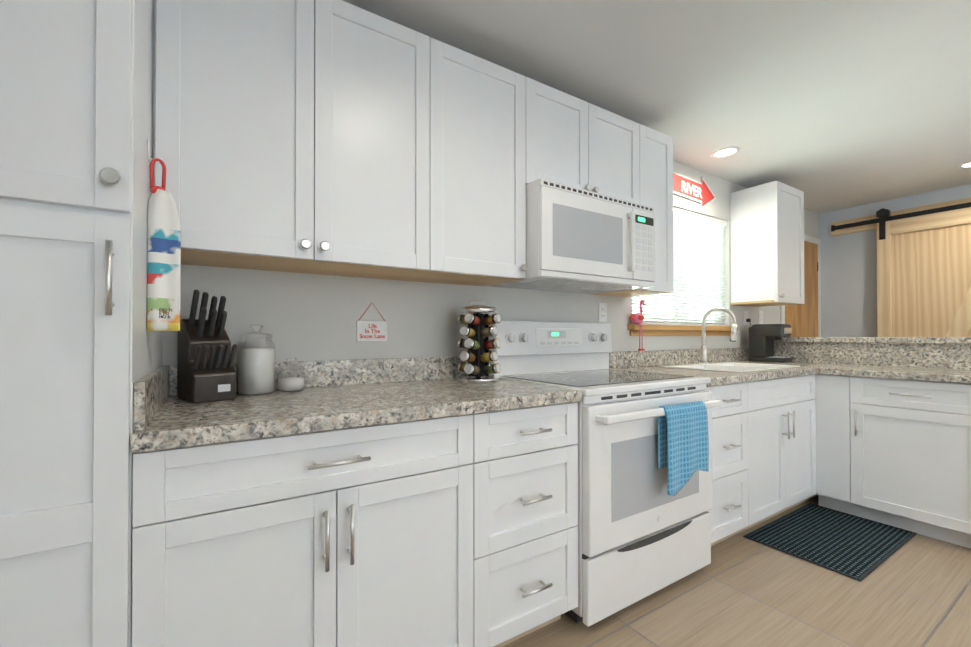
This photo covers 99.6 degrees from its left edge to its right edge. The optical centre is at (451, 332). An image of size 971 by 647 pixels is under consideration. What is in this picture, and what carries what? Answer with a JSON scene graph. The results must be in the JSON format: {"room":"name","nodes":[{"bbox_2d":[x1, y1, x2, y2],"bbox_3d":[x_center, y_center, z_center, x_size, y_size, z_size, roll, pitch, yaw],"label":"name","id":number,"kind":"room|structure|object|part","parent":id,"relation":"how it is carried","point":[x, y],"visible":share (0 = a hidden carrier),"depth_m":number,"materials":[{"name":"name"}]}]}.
{"room":"kitchen","nodes":[
{"label":"kitchen","id":0,"kind":"room"},
{"bbox_2d":[162,161,818,365],"bbox_3d":[1.090,-0.042,2.681,6.354,2.370,0.100,0,0,-30],"label":"wall","id":1,"kind":"structure","parent":0,"point":[306,317],"depth_m":1.83,"materials":[{"name":"paint"}]},
{"bbox_2d":[133,365,169,427],"bbox_3d":[-0.831,0.163,1.147,0.020,0.104,0.597,0,0,-30],"label":"backsplash","id":2,"kind":"structure","parent":1,"relation":"attached to","point":[151,391],"depth_m":0.98,"materials":[{"name":"grey stone"}]},
{"bbox_2d":[153,0,448,279],"bbox_3d":[-0.512,-0.697,1.504,0.925,0.887,0.317,0,0,-30],"label":"upper cabinet","id":3,"kind":"object","parent":1,"relation":"attached to","point":[334,137],"depth_m":1.34,"materials":[{"name":"white paint"}]},
{"bbox_2d":[170,356,467,395],"bbox_3d":[-0.398,0.167,1.736,1.321,0.104,0.019,0,0,-30],"label":"backsplash","id":4,"kind":"structure","parent":1,"relation":"attached to","point":[317,373],"depth_m":1.75,"materials":[{"name":"grey stone"}]},
{"bbox_2d":[356,302,386,341],"bbox_3d":[-0.346,-0.047,1.777,0.138,0.173,0.010,0,0,-30],"label":"sign","id":5,"kind":"object","parent":1,"relation":"attached to","point":[371,331],"visible":1,"depth_m":1.77,"materials":[{"name":"white metal"}]},
{"bbox_2d":[417,45,527,286],"bbox_3d":[0.017,-0.695,1.813,0.537,0.887,0.317,0,0,-30],"label":"upper cabinet","id":6,"kind":"object","parent":1,"relation":"attached to","point":[487,100],"depth_m":1.72,"materials":[{"name":"white paint"}]},
{"bbox_2d":[525,77,673,296],"bbox_3d":[0.735,-0.684,2.217,1.110,0.903,0.346,0,0,-30],"label":"upper cabinet","id":7,"kind":"object","parent":1,"relation":"attached to","point":[572,141],"visible":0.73,"depth_m":2.09,"materials":[{"name":"white paint"}]},
{"bbox_2d":[491,178,654,293],"bbox_3d":[0.626,-0.445,2.095,0.792,0.423,0.442,0,0,-30],"label":"microwave","id":8,"kind":"object","parent":7,"relation":"attached to","point":[578,240],"visible":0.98,"depth_m":1.89,"materials":[{"name":"plastic"}]},
{"bbox_2d":[599,303,606,321],"bbox_3d":[0.934,-0.123,2.527,0.072,0.116,0.008,0,0,-30],"label":"electrical outlet","id":9,"kind":"object","parent":1,"relation":"attached to","point":[602,312],"visible":1,"depth_m":2.52,"materials":[{"name":"white plastic"}]},
{"bbox_2d":[630,300,645,350],"bbox_3d":[1.207,-0.047,2.643,0.162,0.329,0.068,0,0,-30],"label":"flamingo","id":10,"kind":"object","parent":1,"relation":"hanging from","point":[636,318],"visible":1,"depth_m":2.62,"materials":[{"name":"pink plastic"}]},
{"bbox_2d":[633,252,720,322],"bbox_3d":[1.669,-0.477,3.059,1.225,0.855,0.038,0,0,-30],"label":"window","id":11,"kind":"structure","parent":1,"relation":"in","point":[691,299],"depth_m":3.10,"materials":[{"name":"white glass"}]},
{"bbox_2d":[632,207,727,325],"bbox_3d":[1.697,-0.477,3.012,1.217,0.851,0.047,0,0,-30],"label":"window blinds","id":12,"kind":"object","parent":11,"relation":"attached to","point":[700,236],"visible":0.58,"depth_m":3.09,"materials":[{"name":"white plastic"}]},
{"bbox_2d":[609,348,749,366],"bbox_3d":[1.731,0.176,2.983,1.889,0.104,0.019,0,0,-30],"label":"backsplash","id":13,"kind":"structure","parent":1,"relation":"attached to","point":[721,355],"depth_m":2.84,"materials":[{"name":"grey stone"}]},
{"bbox_2d":[627,324,737,335],"bbox_3d":[1.699,-0.013,2.985,1.305,0.075,0.110,0,0,-30],"label":"window sill","id":14,"kind":"structure","parent":1,"relation":"attached to","point":[670,330],"depth_m":2.87,"materials":[{"name":"orange wood"}]},
{"bbox_2d":[673,172,715,209],"bbox_3d":[1.711,-1.053,2.984,0.802,0.250,0.014,0,0,-30],"label":"sign","id":15,"kind":"object","parent":1,"relation":"attached to","point":[701,193],"visible":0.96,"depth_m":3.02,"materials":[{"name":"red metal"}]},
{"bbox_2d":[744,311,750,326],"bbox_3d":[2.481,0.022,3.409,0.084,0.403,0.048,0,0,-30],"label":"outlet","id":16,"kind":"object","parent":1,"relation":"attached to","point":[746,320],"visible":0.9,"depth_m":3.41,"materials":[{"name":"white plastic"}]},
{"bbox_2d":[758,311,762,323],"bbox_3d":[2.686,-0.131,3.552,0.072,0.116,0.008,0,0,-30],"label":"outlet","id":17,"kind":"object","parent":1,"relation":"attached to","point":[760,317],"visible":1,"depth_m":3.54,"materials":[{"name":"white plastic"}]},
{"bbox_2d":[730,181,803,306],"bbox_3d":[2.543,-0.676,3.274,0.468,0.903,0.346,0,0,-30],"label":"upper cabinet","id":18,"kind":"object","parent":1,"relation":"attached to","point":[767,240],"visible":1,"depth_m":3.16,"materials":[{"name":"white paint"}]},
{"bbox_2d":[780,234,820,336],"bbox_3d":[3.391,0.097,3.959,0.880,2.110,0.015,0,0,-30],"label":"door frame","id":19,"kind":"structure","parent":1,"relation":"attached to","point":[810,239],"depth_m":4.15,"materials":[{"name":"white wood"}]},
{"bbox_2d":[785,241,817,336],"bbox_3d":[3.409,0.125,3.929,0.757,2.043,0.084,0,0,-30],"label":"oak door","id":20,"kind":"structure","parent":1,"relation":"in","point":[802,320],"depth_m":4.03,"materials":[{"name":"brown wood"}]},
{"bbox_2d":[774,343,970,370],"bbox_3d":[2.888,0.150,2.899,0.021,0.156,1.332,0,0,-30],"label":"backsplash","id":21,"kind":"structure","parent":1,"relation":"attached to","point":[883,354],"depth_m":2.78,"materials":[{"name":"grey stone"}]},
{"bbox_2d":[342,0,970,213],"bbox_3d":[2.226,-1.282,0.748,6.354,0.080,4.600,0,0,-30],"label":"ceiling","id":22,"kind":"structure","parent":0,"point":[825,106],"depth_m":1.95,"materials":[{"name":"paint"}]},
{"bbox_2d":[710,146,739,157],"bbox_3d":[1.857,-1.222,2.779,0.170,0.008,0.170,0,0,-30],"label":"recessed light","id":23,"kind":"object","parent":22,"relation":"in","point":[724,152],"visible":1,"depth_m":2.78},
{"bbox_2d":[956,161,970,168],"bbox_3d":[3.781,-1.221,2.956,0.170,0.008,0.170,0,0,-30],"label":"recessed light","id":24,"kind":"object","parent":22,"relation":"in","point":[964,165],"visible":0.98,"depth_m":2.99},
{"bbox_2d":[503,495,970,646],"bbox_3d":[2.226,1.158,0.730,6.354,0.060,4.600,0,0,-30],"label":"floor","id":25,"kind":"structure","parent":0,"point":[740,590],"depth_m":1.69,"materials":[{"name":"tile"}]},
{"bbox_2d":[0,0,161,646],"bbox_3d":[-1.096,-0.008,0.955,0.630,2.275,0.665,0,0,-30],"label":"pantry","id":26,"kind":"object","parent":25,"relation":"on","point":[80,350],"visible":1,"depth_m":0.82,"materials":[{"name":"white paint"}]},
{"bbox_2d":[147,139,180,330],"bbox_3d":[-0.762,-0.254,1.083,0.074,0.500,0.034,0,0,-30],"label":"dish towel","id":27,"kind":"object","parent":26,"relation":"hanging from","point":[163,263],"visible":1,"depth_m":1.07,"materials":[{"name":"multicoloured fabric"}]},
{"bbox_2d":[132,416,481,646],"bbox_3d":[-0.460,0.694,1.349,0.869,0.876,0.617,0,0,-30],"label":"base cabinet","id":28,"kind":"object","parent":25,"relation":"on","point":[413,502],"depth_m":1.06,"materials":[{"name":"white paint"}]},
{"bbox_2d":[130,376,581,455],"bbox_3d":[-0.251,0.237,1.464,1.342,0.040,0.635,0,0,-30],"label":"countertop","id":29,"kind":"structure","parent":28,"relation":"on","point":[180,422],"depth_m":1.19,"materials":[{"name":"grey stone"}]},
{"bbox_2d":[177,289,236,403],"bbox_3d":[-0.799,0.040,1.336,0.230,0.352,0.120,0,-1,45],"label":"knife block","id":30,"kind":"object","parent":29,"relation":"on","point":[206,371],"visible":0.98,"depth_m":1.29,"materials":[{"name":"brown wood"}]},
{"bbox_2d":[237,324,274,394],"bbox_3d":[-0.701,0.094,1.468,0.124,0.246,0.124,0,0,-30],"label":"jar","id":31,"kind":"object","parent":29,"relation":"on","point":[255,371],"visible":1,"depth_m":1.42,"materials":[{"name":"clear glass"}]},
{"bbox_2d":[277,357,304,391],"bbox_3d":[-0.604,0.155,1.540,0.098,0.124,0.098,0,0,-30],"label":"jar","id":32,"kind":"object","parent":29,"relation":"on","point":[291,384],"visible":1,"depth_m":1.52,"materials":[{"name":"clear glass"}]},
{"bbox_2d":[457,300,500,382],"bbox_3d":[0.122,0.035,1.883,0.210,0.370,0.210,0,0,-30],"label":"spice rack","id":33,"kind":"object","parent":29,"relation":"on","point":[479,355],"visible":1,"depth_m":1.83,"materials":[{"name":"silver metal"}]},
{"bbox_2d":[482,404,577,646],"bbox_3d":[0.094,0.697,1.673,0.532,0.876,0.617,0,0,-30],"label":"base cabinet","id":34,"kind":"object","parent":25,"relation":"on","point":[530,455],"depth_m":1.42,"materials":[{"name":"white paint"}]},
{"bbox_2d":[489,321,720,626],"bbox_3d":[0.730,0.539,1.967,0.854,1.197,0.712,0,0,-30],"label":"range","id":35,"kind":"object","parent":25,"relation":"on","point":[644,444],"visible":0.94,"depth_m":1.70,"materials":[{"name":"metal"}]},
{"bbox_2d":[658,401,708,495],"bbox_3d":[0.983,0.481,1.734,0.298,0.359,0.056,0,0,-30],"label":"towel","id":36,"kind":"object","parent":35,"relation":"hanging from","point":[683,439],"depth_m":1.71,"materials":[{"name":"blue fabric"}]},
{"bbox_2d":[704,383,756,545],"bbox_3d":[1.275,0.702,2.365,0.482,0.876,0.617,0,0,-30],"label":"base cabinet","id":37,"kind":"object","parent":25,"relation":"on","point":[734,423],"depth_m":2.13,"materials":[{"name":"white paint"}]},
{"bbox_2d":[757,375,812,523],"bbox_3d":[1.820,0.704,2.684,0.899,0.876,0.617,0,0,-30],"label":"base cabinet","id":38,"kind":"object","parent":25,"relation":"on","point":[784,406],"depth_m":2.40,"materials":[{"name":"white paint"}]},
{"bbox_2d":[609,359,840,386],"bbox_3d":[1.896,0.246,2.722,1.910,0.040,0.635,0,0,-30],"label":"countertop","id":39,"kind":"structure","parent":38,"relation":"on","point":[718,378],"depth_m":2.35,"materials":[{"name":"grey stone"}]},
{"bbox_2d":[697,307,736,362],"bbox_3d":[1.825,0.023,2.809,0.098,0.391,0.212,0,0,-30],"label":"faucet","id":40,"kind":"object","parent":39,"relation":"on","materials":[{"name":"silver metal"}]},
{"bbox_2d":[657,363,800,370],"bbox_3d":[1.817,0.317,2.667,0.810,0.199,0.455,0,0,-30],"label":"sink","id":41,"kind":"object","parent":39,"relation":"in","point":[692,366],"depth_m":2.76,"materials":[{"name":"white ceramic"}]},
{"bbox_2d":[748,323,792,362],"bbox_3d":[2.513,0.081,3.227,0.157,0.298,0.244,0,0,-30],"label":"coffee maker","id":42,"kind":"object","parent":39,"relation":"on","point":[761,341],"visible":1,"depth_m":3.21,"materials":[{"name":"black plastic"}]},
{"bbox_2d":[743,503,916,580],"bbox_3d":[2.123,1.135,2.292,0.885,0.008,0.480,0,0,-30],"label":"rug","id":43,"kind":"object","parent":25,"relation":"on","point":[852,546],"visible":0.98,"depth_m":2.25,"materials":[{"name":"teal fabric"}]},
{"bbox_2d":[813,371,864,517],"bbox_3d":[2.634,0.704,2.687,0.667,0.876,0.242,0,0,-30],"label":"base cabinet","id":44,"kind":"object","parent":25,"relation":"on","point":[838,400],"depth_m":2.54,"materials":[{"name":"white paint"}]},
{"bbox_2d":[865,379,970,547],"bbox_3d":[2.826,0.702,2.415,0.610,0.876,0.536,0,0,-30],"label":"base cabinet","id":45,"kind":"object","parent":25,"relation":"on","point":[877,429],"depth_m":2.26,"materials":[{"name":"white paint"}]},
{"bbox_2d":[774,337,970,342],"bbox_3d":[3.260,0.050,2.628,0.450,0.040,2.177,0,0,-30],"label":"countertop","id":46,"kind":"structure","parent":45,"relation":"on","point":[790,339],"depth_m":2.80,"materials":[{"name":"grey stone"}]},
{"bbox_2d":[817,363,970,382],"bbox_3d":[2.785,0.245,2.471,0.628,0.040,0.697,0,0,-30],"label":"countertop","id":47,"kind":"structure","parent":45,"relation":"on","point":[870,370],"depth_m":2.38,"materials":[{"name":"grey stone"}]},
{"bbox_2d":[819,184,970,336],"bbox_3d":[4.925,-0.045,2.318,0.100,2.370,4.400,0,0,-30],"label":"wall","id":48,"kind":"structure","parent":0,"point":[849,285],"depth_m":3.97,"materials":[{"name":"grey paint"}]},
{"bbox_2d":[831,197,970,336],"bbox_3d":[4.380,-0.007,3.042,0.107,2.265,2.400,0,0,-30],"label":"barn door","id":49,"kind":"structure","parent":48,"relation":"attached to","point":[923,271],"depth_m":3.53,"materials":[{"name":"brown wood"}]},
{"bbox_3d":[4.379,-1.044,3.090,0.028,0.060,2.310,0,0,-30],"label":"rail","id":50,"kind":"part","parent":49,"relation":"part of","materials":[{"name":"black metal"}]},
{"label":"outside","id":51,"kind":"structure","parent":0,"visible":0},
{"bbox_2d":[632,250,713,321],"bbox_3d":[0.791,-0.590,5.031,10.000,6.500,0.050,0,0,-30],"label":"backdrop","id":52,"kind":"structure","parent":51,"point":[679,298],"depth_m":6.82,"materials":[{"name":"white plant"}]}
]}

